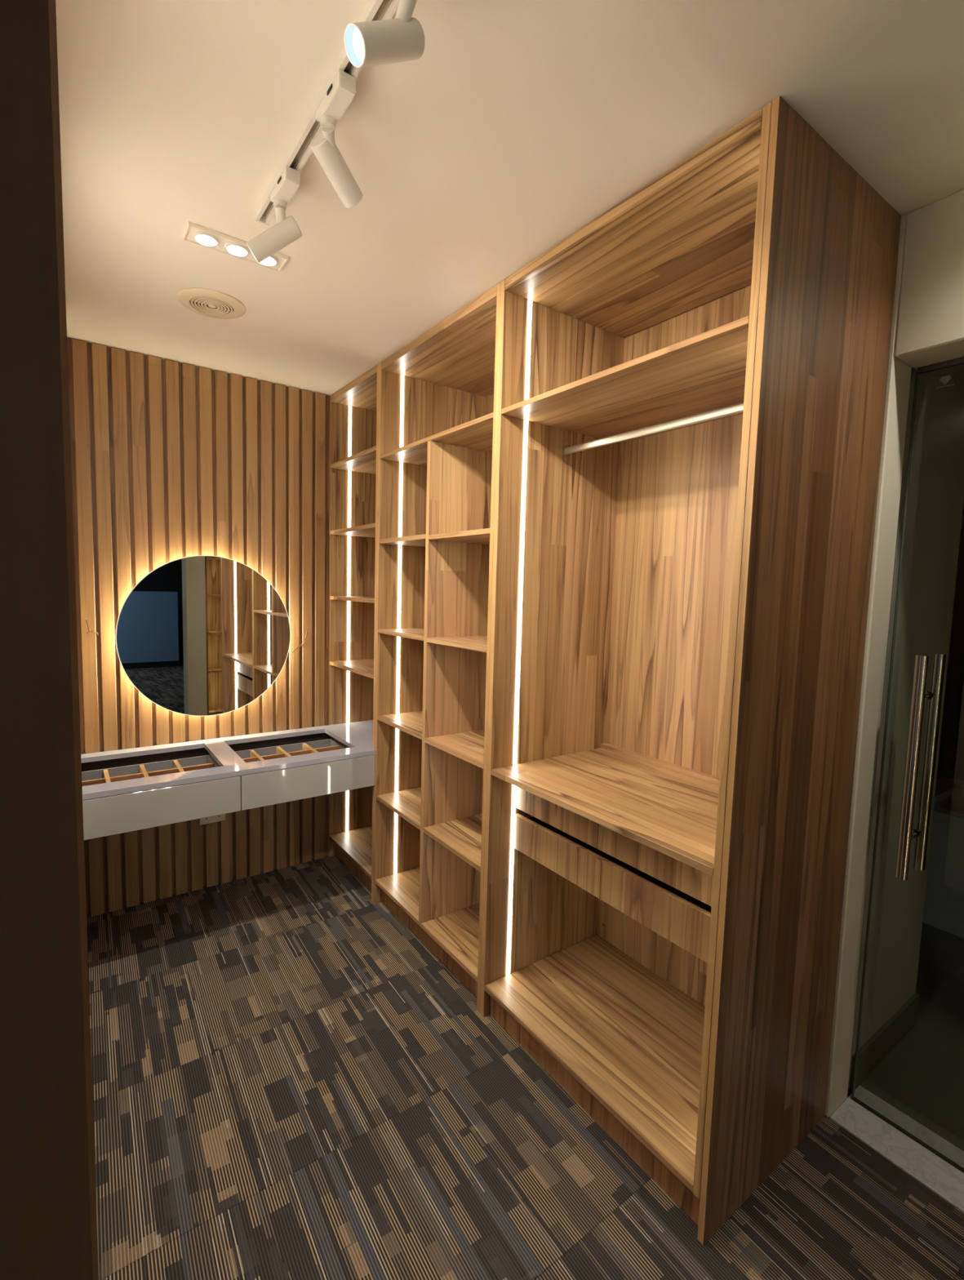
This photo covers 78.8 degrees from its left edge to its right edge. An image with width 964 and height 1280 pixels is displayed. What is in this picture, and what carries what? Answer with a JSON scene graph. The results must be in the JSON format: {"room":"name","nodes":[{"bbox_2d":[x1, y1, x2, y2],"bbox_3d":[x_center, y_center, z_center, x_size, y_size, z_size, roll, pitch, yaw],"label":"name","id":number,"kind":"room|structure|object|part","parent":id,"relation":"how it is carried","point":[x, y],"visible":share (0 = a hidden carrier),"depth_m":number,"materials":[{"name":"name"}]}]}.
{"room":"walk-in closet","nodes":[
{"label":"walk-in closet","id":0,"kind":"room"},
{"bbox_2d":[66,337,329,916],"bbox_3d":[-1.114,-0.032,3.198,2.140,2.600,0.140,-2,6,-36],"label":"wall","id":1,"kind":"structure","parent":0,"point":[171,460],"depth_m":2.87,"materials":[{"name":"laminate"}]},
{"bbox_2d":[115,555,290,715],"bbox_3d":[-1.351,-0.018,2.911,0.794,0.794,0.033,-2,6,-36],"label":"round mirror","id":2,"kind":"object","parent":1,"relation":"attached to","point":[199,635],"visible":1,"depth_m":2.88,"materials":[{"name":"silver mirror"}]},
{"bbox_2d":[200,813,225,825],"bbox_3d":[-1.382,0.902,3.013,0.121,0.072,0.010,-2,6,-36],"label":"wall socket","id":3,"kind":"object","parent":1,"relation":"attached to","point":[209,820],"visible":0.38,"depth_m":3.01,"materials":[{"name":"beige plastic"}]},
{"bbox_2d":[81,733,375,839],"bbox_3d":[-1.190,0.627,2.754,1.216,0.154,0.600,-2,6,-36],"label":"drawers","id":4,"kind":"object","parent":1,"relation":"attached to","point":[103,816],"visible":0.66,"depth_m":2.60,"materials":[{"name":"grey paint"}]},
{"bbox_3d":[-1.274,0.662,2.338,0.592,0.152,0.018,-2,6,-36],"label":"drawer","id":5,"kind":"part","parent":4,"relation":"part of","materials":[{"name":"grey paint"}]},
{"bbox_2d":[80,720,375,799],"bbox_3d":[-0.950,0.530,2.917,1.804,0.022,0.600,-2,6,-36],"label":"countertop","id":6,"kind":"structure","parent":4,"relation":"on","point":[357,735],"depth_m":2.71,"materials":[{"name":"grey stone"}]},
{"bbox_3d":[-0.779,0.645,2.692,0.620,0.152,0.018,-2,6,-36],"label":"drawer","id":7,"kind":"part","parent":4,"relation":"part of","materials":[{"name":"grey paint"}]},
{"bbox_2d":[55,0,963,395],"bbox_3d":[-0.902,-1.179,0.902,4.400,0.102,3.900,-2,6,-36],"label":"ceiling","id":8,"kind":"structure","parent":0,"point":[517,125],"depth_m":1.32,"materials":[{"name":"paint"}]},
{"bbox_2d":[177,287,245,319],"bbox_3d":[-0.997,-1.237,2.170,0.229,0.012,0.229,-2,6,-36],"label":"ceiling vent","id":9,"kind":"object","parent":8,"relation":"in","point":[210,303],"visible":1,"depth_m":2.15,"materials":[{"name":"beige plastic"}]},
{"bbox_2d":[182,221,288,271],"bbox_3d":[-0.750,-1.197,1.798,0.284,0.013,0.094,-2,6,-36],"label":"recessed light","id":10,"kind":"object","parent":8,"relation":"in","point":[194,233],"visible":0.88,"depth_m":1.77,"materials":[{"name":"paint"}]},
{"bbox_2d":[254,0,399,226],"bbox_3d":[-0.129,-1.100,0.963,0.037,0.026,1.664,-2,6,-36],"label":"track","id":11,"kind":"object","parent":8,"relation":"attached to","point":[299,152],"visible":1,"depth_m":1.29,"materials":[{"name":"white metal"}]},
{"bbox_2d":[245,165,302,262],"bbox_3d":[-0.511,-1.063,1.506,0.192,0.166,0.112,5,6,33],"label":"track spotlight","id":12,"kind":"object","parent":11,"relation":"attached to","point":[286,230],"visible":1,"depth_m":1.50,"materials":[{"name":"white metal"}]},
{"bbox_3d":[-0.518,-1.091,1.511,0.025,0.038,0.033,2,5,1],"label":"stem","id":13,"kind":"part","parent":12,"relation":"part of","materials":[{"name":"white metal"}]},
{"bbox_2d":[310,69,362,208],"bbox_3d":[-0.316,-1.057,1.259,0.107,0.125,0.239,1,5,-8],"label":"track spotlight","id":14,"kind":"object","parent":11,"relation":"attached to","point":[341,92],"visible":1,"depth_m":1.25,"materials":[{"name":"white metal"}]},
{"bbox_3d":[-0.326,-1.071,1.254,0.025,0.037,0.044,1,5,-5],"label":"stem","id":15,"kind":"part","parent":14,"relation":"part of","materials":[{"name":"white metal"}]},
{"bbox_3d":[-0.305,-1.102,1.176,0.002,0.006,0.025,-2,6,-36],"label":"release lever","id":16,"kind":"part","parent":14,"relation":"part of","materials":[{"name":"black plastic"}]},
{"bbox_2d":[343,0,425,67],"bbox_3d":[-0.125,-0.997,0.910,0.138,0.172,0.164,-2,6,-36],"label":"track spotlight","id":17,"kind":"object","parent":11,"relation":"attached to","point":[401,38],"visible":1,"depth_m":0.94,"materials":[{"name":"white metal"}]},
{"bbox_3d":[-0.123,-1.026,0.951,0.043,0.052,0.025,5,6,31],"label":"stem","id":18,"kind":"part","parent":17,"relation":"part of","materials":[{"name":"white metal"}]},
{"bbox_2d":[86,855,963,1279],"bbox_3d":[0.570,1.733,-1.151,4.232,0.060,9.440,-2,6,-36],"label":"floor","id":19,"kind":"structure","parent":0,"point":[289,1083],"depth_m":1.67,"materials":[{"name":"carpet"}]},
{"bbox_2d":[328,363,379,902],"bbox_3d":[-0.444,-0.017,3.241,0.601,2.599,0.610,-2,6,-36],"label":"corner shelf unit","id":20,"kind":"object","parent":19,"relation":"on","point":[354,407],"visible":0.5,"depth_m":3.32,"materials":[{"name":"laminate"}]},
{"bbox_3d":[-0.481,1.157,3.343,0.588,0.019,0.570,-2,6,-36],"label":"panel","id":21,"kind":"part","parent":20,"relation":"part of","materials":[{"name":"laminate"}]},
{"bbox_3d":[-0.454,0.146,3.254,0.588,0.020,0.570,-2,6,-36],"label":"shelf","id":22,"kind":"part","parent":20,"relation":"part of","materials":[{"name":"laminate"}]},
{"bbox_3d":[-0.434,-0.579,3.190,0.588,0.020,0.570,-2,6,-36],"label":"shelf","id":23,"kind":"part","parent":20,"relation":"part of","materials":[{"name":"laminate"}]},
{"bbox_3d":[-0.444,-0.221,3.221,0.588,0.020,0.570,-2,6,-36],"label":"shelf","id":24,"kind":"part","parent":20,"relation":"part of","materials":[{"name":"laminate"}]},
{"bbox_3d":[-0.424,-0.936,3.158,0.588,0.020,0.570,-2,6,-36],"label":"shelf","id":25,"kind":"part","parent":20,"relation":"part of","materials":[{"name":"laminate"}]},
{"bbox_3d":[-0.414,-1.294,3.126,0.588,0.035,0.570,-2,6,-36],"label":"panel","id":26,"kind":"part","parent":20,"relation":"part of","materials":[{"name":"laminate"}]},
{"bbox_3d":[-0.272,0.008,3.003,0.600,2.599,0.021,-2,6,-36],"label":"panel","id":27,"kind":"part","parent":20,"relation":"part of","materials":[{"name":"laminate"}]},
{"bbox_2d":[373,282,501,1013],"bbox_3d":[0.003,0.050,2.622,0.600,2.599,0.921,-2,6,-36],"label":"shelf unit","id":28,"kind":"object","parent":19,"relation":"on","point":[437,416],"visible":0.62,"depth_m":2.58,"materials":[{"name":"laminate"}]},
{"bbox_3d":[-0.152,0.779,2.864,0.588,0.019,0.433,-2,6,-36],"label":"shelf","id":29,"kind":"part","parent":28,"relation":"part of","materials":[{"name":"laminate"}]},
{"bbox_3d":[-0.141,0.385,2.830,0.588,0.019,0.433,-2,6,-36],"label":"shelf","id":30,"kind":"part","parent":28,"relation":"part of","materials":[{"name":"laminate"}]},
{"bbox_3d":[-0.130,-0.033,2.793,0.588,0.019,0.433,-2,6,-36],"label":"shelf","id":31,"kind":"part","parent":28,"relation":"part of","materials":[{"name":"laminate"}]},
{"bbox_3d":[-0.118,-0.453,2.756,0.588,0.019,0.433,-2,6,-36],"label":"shelf","id":32,"kind":"part","parent":28,"relation":"part of","materials":[{"name":"laminate"}]},
{"bbox_3d":[-0.034,1.224,2.722,0.588,0.019,0.878,-2,6,-36],"label":"panel","id":33,"kind":"part","parent":28,"relation":"part of","materials":[{"name":"laminate"}]},
{"bbox_3d":[-0.259,0.010,2.986,0.600,2.599,0.021,-2,6,-36],"label":"panel","id":34,"kind":"part","parent":28,"relation":"part of","materials":[{"name":"laminate"}]},
{"bbox_3d":[0.021,-0.820,2.542,0.588,0.017,0.878,-2,6,-36],"label":"shelf","id":35,"kind":"part","parent":28,"relation":"part of","materials":[{"name":"laminate"}]},
{"bbox_3d":[0.033,-1.227,2.506,0.588,0.035,0.878,-2,6,-36],"label":"panel","id":36,"kind":"part","parent":28,"relation":"part of","materials":[{"name":"laminate"}]},
{"bbox_3d":[0.111,0.817,2.500,0.588,0.019,0.421,-2,6,-36],"label":"shelf","id":37,"kind":"part","parent":28,"relation":"part of","materials":[{"name":"laminate"}]},
{"bbox_3d":[0.121,0.431,2.466,0.588,0.019,0.421,-2,6,-36],"label":"shelf","id":38,"kind":"part","parent":28,"relation":"part of","materials":[{"name":"laminate"}]},
{"bbox_3d":[0.133,0.009,2.428,0.588,0.019,0.421,-2,6,-36],"label":"shelf","id":39,"kind":"part","parent":28,"relation":"part of","materials":[{"name":"laminate"}]},
{"bbox_3d":[0.144,-0.408,2.391,0.588,0.019,0.421,-2,6,-36],"label":"shelf","id":40,"kind":"part","parent":28,"relation":"part of","materials":[{"name":"laminate"}]},
{"bbox_3d":[0.265,0.089,2.258,0.600,2.599,0.021,-2,6,-36],"label":"panel","id":41,"kind":"part","parent":28,"relation":"part of","materials":[{"name":"laminate"}]},
{"bbox_3d":[0.241,0.059,2.794,0.010,2.563,0.877,-2,6,-36],"label":"panel","id":42,"kind":"part","parent":28,"relation":"part of","materials":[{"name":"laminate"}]},
{"bbox_2d":[480,96,901,1244],"bbox_3d":[0.555,0.130,1.877,0.626,2.599,0.939,-2,6,-36],"label":"wardrobe","id":43,"kind":"object","parent":19,"relation":"on","point":[686,503],"visible":1,"depth_m":1.71,"materials":[{"name":"laminate"}]},
{"bbox_3d":[0.313,0.702,2.291,0.420,0.095,0.012,-2,6,-36],"label":"drawer","id":44,"kind":"part","parent":43,"relation":"part of","materials":[{"name":"brown wood"}]},
{"bbox_3d":[0.278,0.091,2.240,0.600,2.599,0.022,-2,6,-36],"label":"panel","id":45,"kind":"part","parent":43,"relation":"part of","materials":[{"name":"laminate"}]},
{"bbox_3d":[0.503,1.309,1.976,0.588,0.019,0.879,-2,6,-36],"label":"panel","id":46,"kind":"part","parent":43,"relation":"part of","materials":[{"name":"laminate"}]},
{"bbox_2d":[490,747,719,875],"bbox_3d":[0.525,0.499,1.904,0.588,0.019,0.879,-2,6,-36],"label":"shelf","id":47,"kind":"object","parent":43,"relation":"attached to","point":[670,809],"depth_m":1.88,"materials":[{"name":"laminate"}]},
{"bbox_3d":[0.378,0.744,1.825,0.018,0.128,0.877,-2,6,-36],"label":"drawer","id":48,"kind":"part","parent":43,"relation":"part of","materials":[{"name":"laminate"}]},
{"bbox_2d":[501,315,749,443],"bbox_3d":[0.559,-0.740,1.795,0.588,0.016,0.879,-2,6,-36],"label":"shelf","id":49,"kind":"object","parent":43,"relation":"attached to","point":[704,371],"depth_m":1.74,"materials":[{"name":"laminate"}]},
{"bbox_3d":[0.570,-1.146,1.759,0.588,0.035,0.879,-2,6,-36],"label":"panel","id":50,"kind":"part","parent":43,"relation":"part of","materials":[{"name":"laminate"}]},
{"bbox_3d":[0.551,0.783,1.952,0.407,0.006,0.828,-2,6,-36],"label":"drawer","id":51,"kind":"part","parent":43,"relation":"part of","materials":[{"name":"brown wood"}]},
{"bbox_3d":[0.564,-0.658,1.808,0.014,0.027,0.874,-2,6,-36],"label":"hanging rail","id":52,"kind":"part","parent":43,"relation":"part of","materials":[{"name":"metal"}]},
{"bbox_3d":[0.779,0.139,2.048,0.010,2.563,0.878,-2,6,-36],"label":"panel","id":53,"kind":"part","parent":43,"relation":"part of","materials":[{"name":"laminate"}]},
{"bbox_3d":[0.803,0.117,1.507,0.600,2.494,0.019,-2,6,-36],"label":"panel","id":54,"kind":"part","parent":43,"relation":"part of","materials":[{"name":"laminate"}]},
{"bbox_3d":[0.823,0.171,1.504,0.626,2.599,0.017,-2,6,-36],"label":"panel","id":55,"kind":"part","parent":43,"relation":"part of","materials":[{"name":"laminate"}]},
{"bbox_2d":[488,214,911,1116],"bbox_3d":[0.419,0.052,2.714,0.128,2.600,2.484,-2,6,-36],"label":"wall","id":56,"kind":"structure","parent":0,"point":[899,376],"depth_m":1.71,"materials":[{"name":"beige paint"}]},
{"bbox_2d":[829,1085,963,1213],"bbox_3d":[1.404,1.496,1.488,0.207,0.014,0.896,-2,6,-36],"label":"threshold","id":57,"kind":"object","parent":56,"relation":"attached to","point":[942,1178],"depth_m":1.71,"materials":[{"name":"stone"}]},
{"bbox_2d":[847,922,963,1151],"bbox_3d":[2.213,1.466,2.391,2.159,0.058,3.300,-2,6,-36],"label":"floor","id":58,"kind":"structure","parent":0,"point":[922,1077],"depth_m":2.05,"materials":[{"name":"tile"}]},
{"bbox_2d":[922,776,963,938],"bbox_3d":[2.898,1.162,2.450,0.720,0.570,1.850,-2,6,-36],"label":"bathtub","id":59,"kind":"object","parent":58,"relation":"on","point":[944,904],"visible":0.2,"depth_m":2.82,"materials":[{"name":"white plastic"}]},
{"bbox_2d":[848,364,963,1088],"bbox_3d":[1.410,0.144,1.980,0.535,2.600,0.100,-2,6,-36],"label":"wall","id":60,"kind":"structure","parent":0,"point":[935,496],"depth_m":1.91,"materials":[{"name":"glass"}]},
{"bbox_2d":[849,992,919,1090],"bbox_3d":[1.409,1.386,2.044,0.535,0.115,0.012,-2,6,-36],"label":"baseboard","id":61,"kind":"structure","parent":60,"relation":"attached to","point":[889,1035],"depth_m":2.02,"materials":[{"name":"tile"}]},
{"bbox_2d":[894,189,963,370],"bbox_3d":[1.447,-0.912,1.259,0.162,0.368,0.896,-2,6,-36],"label":"wall","id":62,"kind":"structure","parent":0,"point":[931,324],"depth_m":1.52,"materials":[{"name":"beige paint"}]},
{"bbox_2d":[851,357,963,1173],"bbox_3d":[1.452,0.380,1.408,0.143,2.222,0.866,-2,6,-36],"label":"door","id":63,"kind":"structure","parent":62,"relation":"attached to","point":[919,695],"depth_m":1.68,"materials":[{"name":"clear glass"}]},
{"bbox_3d":[1.483,-0.720,1.309,0.009,0.014,0.862,-2,6,-36],"label":"head rail","id":64,"kind":"part","parent":63,"relation":"part of","materials":[{"name":"black metal"}]},
{"bbox_2d":[936,501,963,781],"bbox_3d":[3.086,0.111,2.873,0.100,2.600,3.300,-2,6,-36],"label":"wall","id":65,"kind":"structure","parent":0,"point":[951,753],"depth_m":3.34,"materials":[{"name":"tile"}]},
{"bbox_2d":[960,515,963,529],"bbox_3d":[2.520,-0.679,3.450,0.098,0.080,0.470,-2,6,-36],"label":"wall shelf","id":66,"kind":"object","parent":65,"relation":"attached to","point":[962,515],"visible":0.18,"depth_m":3.28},
{"bbox_3d":[-1.639,0.279,-0.487,1.300,2.600,0.058,-2,6,-36],"label":"wall","id":67,"kind":"structure","parent":0,"visible":0},
{"bbox_2d":[0,0,98,1279],"bbox_3d":[-0.711,0.246,0.177,0.982,2.600,0.058,-2,6,-36],"label":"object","id":68,"kind":"structure","parent":67,"relation":"attached to","point":[48,1221],"depth_m":0.41,"materials":[{"name":"laminate"}]}
]}

